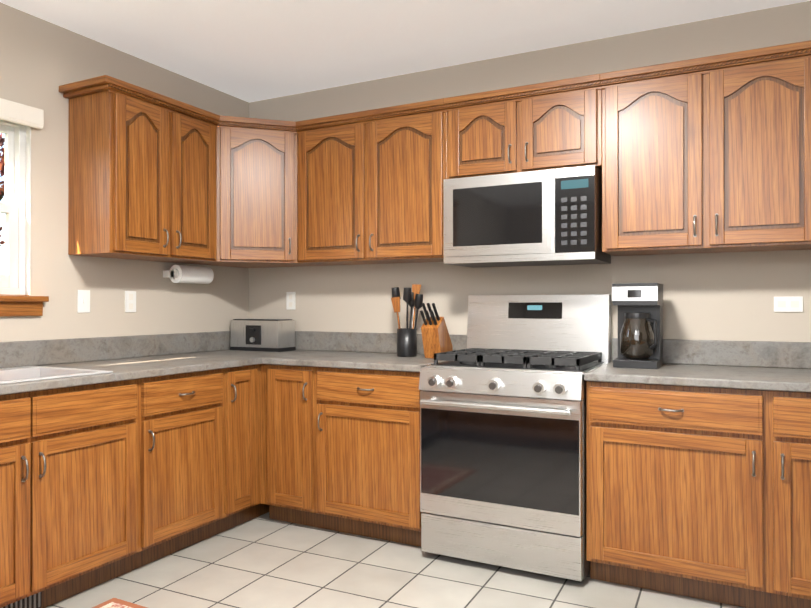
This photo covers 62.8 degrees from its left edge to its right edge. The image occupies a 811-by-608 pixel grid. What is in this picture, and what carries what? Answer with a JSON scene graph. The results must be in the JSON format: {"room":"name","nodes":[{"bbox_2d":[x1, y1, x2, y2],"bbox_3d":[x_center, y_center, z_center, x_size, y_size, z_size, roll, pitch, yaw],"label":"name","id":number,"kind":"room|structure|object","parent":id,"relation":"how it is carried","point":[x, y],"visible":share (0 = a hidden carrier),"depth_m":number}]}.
{"room":"kitchen","nodes":[
{"label":"kitchen","id":0,"kind":"room"},
{"bbox_2d":[0,2,248,341],"bbox_3d":[-2.537,-0.080,1.804,0.140,2.570,6.130,0,0,28],"label":"wall","id":1,"kind":"structure","parent":0,"point":[41,61],"depth_m":3.34},
{"bbox_2d":[0,98,48,315],"bbox_3d":[-2.009,-0.429,2.731,0.150,0.975,1.060,0,0,28],"label":"window unit","id":2,"kind":"structure","parent":1,"relation":"in","point":[18,121],"depth_m":3.12},
{"bbox_2d":[77,290,89,312],"bbox_3d":[-1.631,-0.009,3.373,0.012,0.115,0.070,0,0,28],"label":"outlet","id":3,"kind":"object","parent":1,"relation":"attached to","point":[83,301],"visible":1,"depth_m":3.37},
{"bbox_2d":[63,76,162,261],"bbox_3d":[-1.433,-0.652,3.416,0.323,0.825,0.427,0,0,28],"label":"upper cabinet","id":4,"kind":"object","parent":1,"relation":"attached to","point":[113,174],"depth_m":3.24},
{"bbox_2d":[0,331,231,366],"bbox_3d":[-1.722,0.236,3.192,0.016,0.120,2.908,0,0,28],"label":"backsplash","id":5,"kind":"structure","parent":1,"relation":"attached to","point":[15,353],"depth_m":3.48},
{"bbox_2d":[125,291,135,311],"bbox_3d":[-1.500,-0.008,3.628,0.008,0.115,0.070,0,0,28],"label":"electrical outlet","id":6,"kind":"object","parent":1,"relation":"attached to","point":[130,301],"visible":1,"depth_m":3.62},
{"bbox_2d":[163,265,213,283],"bbox_3d":[-1.273,-0.167,3.919,0.139,0.104,0.274,0,0,28],"label":"paper towel","id":7,"kind":"object","parent":1,"relation":"attached to","point":[188,274],"visible":1,"depth_m":3.84},
{"bbox_2d":[159,94,226,263],"bbox_3d":[-1.269,-0.651,3.680,0.370,0.825,0.481,0,0,28],"label":"upper cabinet","id":8,"kind":"object","parent":1,"relation":"attached to","point":[192,139],"depth_m":3.60},
{"bbox_2d":[45,512,744,607],"bbox_3d":[-0.604,1.232,0.790,4.622,0.060,6.530,0,0,28],"label":"floor","id":9,"kind":"structure","parent":0,"point":[264,561],"depth_m":2.89},
{"bbox_2d":[0,379,159,607],"bbox_3d":[-1.653,0.770,2.660,0.628,0.873,1.078,0,0,28],"label":"base cabinet","id":10,"kind":"object","parent":9,"relation":"on","point":[120,455],"depth_m":2.67},
{"bbox_2d":[0,350,303,394],"bbox_3d":[-1.671,0.311,2.612,0.643,0.034,3.888,0,0,28],"label":"countertop","id":11,"kind":"structure","parent":10,"relation":"on","point":[144,366],"depth_m":3.16},
{"bbox_2d":[0,363,111,382],"bbox_3d":[-1.705,0.387,2.518,0.542,0.201,0.970,0,0,28],"label":"sink","id":12,"kind":"object","parent":11,"relation":"in","point":[30,370],"depth_m":2.92},
{"bbox_2d":[230,319,295,351],"bbox_3d":[-0.916,0.200,4.227,0.388,0.198,0.199,0,0,28],"label":"toaster","id":13,"kind":"object","parent":11,"relation":"on","point":[272,335],"visible":1,"depth_m":4.15},
{"bbox_2d":[92,598,146,607],"bbox_3d":[-1.123,1.203,2.262,0.540,0.007,0.740,0,0,28],"label":"rug","id":14,"kind":"object","parent":9,"relation":"on","point":[115,603],"visible":1,"depth_m":2.65},
{"bbox_2d":[160,367,239,557],"bbox_3d":[-1.316,0.773,3.306,0.628,0.873,0.680,0,0,28],"label":"base cabinet","id":15,"kind":"object","parent":9,"relation":"on","point":[200,411],"depth_m":3.26},
{"bbox_2d":[240,363,263,523],"bbox_3d":[-1.153,0.774,3.619,0.628,0.873,0.325,0,0,28],"label":"base cabinet","id":16,"kind":"object","parent":9,"relation":"on","point":[251,378],"depth_m":3.59},
{"bbox_2d":[260,363,327,528],"bbox_3d":[-0.469,0.774,3.825,0.447,0.873,0.623,0,0,28],"label":"base cabinet","id":17,"kind":"object","parent":9,"relation":"on","point":[295,489],"depth_m":3.56},
{"bbox_2d":[328,367,421,546],"bbox_3d":[-0.089,0.774,3.626,0.711,0.873,0.623,0,0,28],"label":"base cabinet","id":18,"kind":"object","parent":9,"relation":"on","point":[374,416],"depth_m":3.33},
{"bbox_2d":[260,351,444,370],"bbox_3d":[-0.206,0.314,3.678,0.967,0.034,0.643,0,0,28],"label":"countertop","id":19,"kind":"structure","parent":18,"relation":"on","point":[350,360],"depth_m":3.51},
{"bbox_2d":[391,284,422,356],"bbox_3d":[0.016,0.095,3.725,0.189,0.404,0.156,0,0,28],"label":"utensil crock","id":20,"kind":"object","parent":19,"relation":"on","point":[407,340],"visible":1,"depth_m":3.68},
{"bbox_2d":[420,303,452,357],"bbox_3d":[0.163,0.148,3.604,0.100,0.298,0.238,0,0,28],"label":"knife block","id":21,"kind":"object","parent":19,"relation":"on","point":[435,335],"visible":0.98,"depth_m":3.55},
{"bbox_2d":[419,294,610,580],"bbox_3d":[0.542,0.583,3.236,0.760,1.255,0.729,0,0,28],"label":"range","id":22,"kind":"object","parent":9,"relation":"on","point":[503,439],"visible":0.98,"depth_m":3.00},
{"bbox_2d":[586,383,795,607],"bbox_3d":[1.245,0.771,2.930,0.759,0.873,0.623,0,0,28],"label":"base cabinet","id":23,"kind":"object","parent":9,"relation":"on","point":[691,491],"depth_m":2.65},
{"bbox_2d":[584,363,810,394],"bbox_3d":[1.434,0.311,2.822,1.197,0.034,0.643,0,0,28],"label":"countertop","id":24,"kind":"structure","parent":23,"relation":"on","point":[669,374],"depth_m":2.72},
{"bbox_2d":[612,283,662,368],"bbox_3d":[1.088,0.103,3.107,0.198,0.385,0.222,0,0,28],"label":"coffee maker","id":25,"kind":"object","parent":24,"relation":"on","point":[640,325],"visible":1,"depth_m":3.03},
{"bbox_2d":[796,391,810,607],"bbox_3d":[1.727,0.770,2.678,0.629,0.873,0.623,0,0,28],"label":"base cabinet","id":26,"kind":"object","parent":9,"relation":"on","point":[803,402],"depth_m":2.47},
{"bbox_2d":[0,0,810,102],"bbox_3d":[-0.604,-1.398,0.799,4.622,0.060,6.530,0,0,28],"label":"ceiling","id":27,"kind":"structure","parent":0,"point":[249,51],"depth_m":3.31},
{"bbox_2d":[249,1,810,361],"bbox_3d":[0.847,-0.073,3.573,4.502,2.570,0.140,0,0,28],"label":"wall","id":28,"kind":"structure","parent":0,"point":[729,296],"depth_m":3.50},
{"bbox_2d":[227,116,290,267],"bbox_3d":[-0.859,-0.650,3.859,0.325,0.825,0.325,0,0,28],"label":"upper cabinet","id":29,"kind":"object","parent":28,"relation":"attached to","point":[258,150],"depth_m":3.84},
{"bbox_2d":[286,292,295,309],"bbox_3d":[-0.745,-0.016,4.319,0.070,0.115,0.008,0,0,28],"label":"electrical outlet","id":30,"kind":"object","parent":28,"relation":"attached to","point":[290,300],"visible":1,"depth_m":4.32},
{"bbox_2d":[291,109,378,266],"bbox_3d":[-0.363,-0.650,3.917,0.608,0.825,0.370,0,0,28],"label":"upper cabinet","id":31,"kind":"object","parent":28,"relation":"attached to","point":[335,159],"depth_m":3.78},
{"bbox_2d":[379,98,446,263],"bbox_3d":[0.035,-0.651,3.735,0.555,0.825,0.323,0,0,28],"label":"upper cabinet","id":32,"kind":"object","parent":28,"relation":"attached to","point":[412,136],"depth_m":3.56},
{"bbox_2d":[447,84,534,175],"bbox_3d":[0.489,-0.854,3.499,0.469,0.420,0.323,0,0,28],"label":"upper cabinet","id":33,"kind":"object","parent":28,"relation":"attached to","point":[488,131],"depth_m":3.35},
{"bbox_2d":[439,164,570,267],"bbox_3d":[0.537,-0.416,3.428,0.574,0.431,0.396,0,0,28],"label":"microwave","id":34,"kind":"object","parent":28,"relation":"attached to","point":[505,217],"depth_m":3.26},
{"bbox_2d":[293,331,810,366],"bbox_3d":[0.810,0.237,3.501,4.186,0.120,0.016,0,0,28],"label":"backsplash","id":35,"kind":"structure","parent":28,"relation":"attached to","point":[725,353],"depth_m":3.20},
{"bbox_2d":[535,73,602,167],"bbox_3d":[0.777,-0.855,3.349,0.469,0.420,0.323,0,0,28],"label":"upper cabinet","id":36,"kind":"object","parent":28,"relation":"attached to","point":[568,112],"depth_m":3.17},
{"bbox_2d":[555,160,610,264],"bbox_3d":[0.857,-0.417,3.261,0.220,0.431,0.396,0,0,28],"label":"control panel","id":37,"kind":"object","parent":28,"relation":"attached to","point":[576,185],"depth_m":3.09},
{"bbox_2d":[599,54,726,255],"bbox_3d":[1.214,-0.653,3.120,0.517,0.825,0.323,0,0,28],"label":"upper cabinet","id":38,"kind":"object","parent":28,"relation":"attached to","point":[710,154],"depth_m":2.97},
{"bbox_2d":[727,40,810,251],"bbox_3d":[1.546,-0.654,2.947,0.518,0.825,0.323,0,0,28],"label":"upper cabinet","id":39,"kind":"object","parent":28,"relation":"attached to","point":[769,88],"depth_m":2.78},
{"bbox_2d":[774,296,802,311],"bbox_3d":[1.740,0.005,3.022,0.115,0.070,0.008,0,0,28],"label":"electrical outlet","id":40,"kind":"object","parent":28,"relation":"attached to","point":[789,304],"visible":1,"depth_m":3.02},
{"label":"outside","id":41,"kind":"structure","parent":0,"visible":0},
{"bbox_3d":[-18.172,1.577,15.077,39.850,0.050,70.000,0,0,28],"label":"ground","id":42,"kind":"structure","parent":41,"visible":0},
{"bbox_2d":[0,133,4,246],"bbox_3d":[-5.370,-1.204,4.794,7.173,5.481,7.301,0,0,28],"label":"tree","id":43,"kind":"object","parent":42,"relation":"on","point":[2,165],"depth_m":6.09}
]}

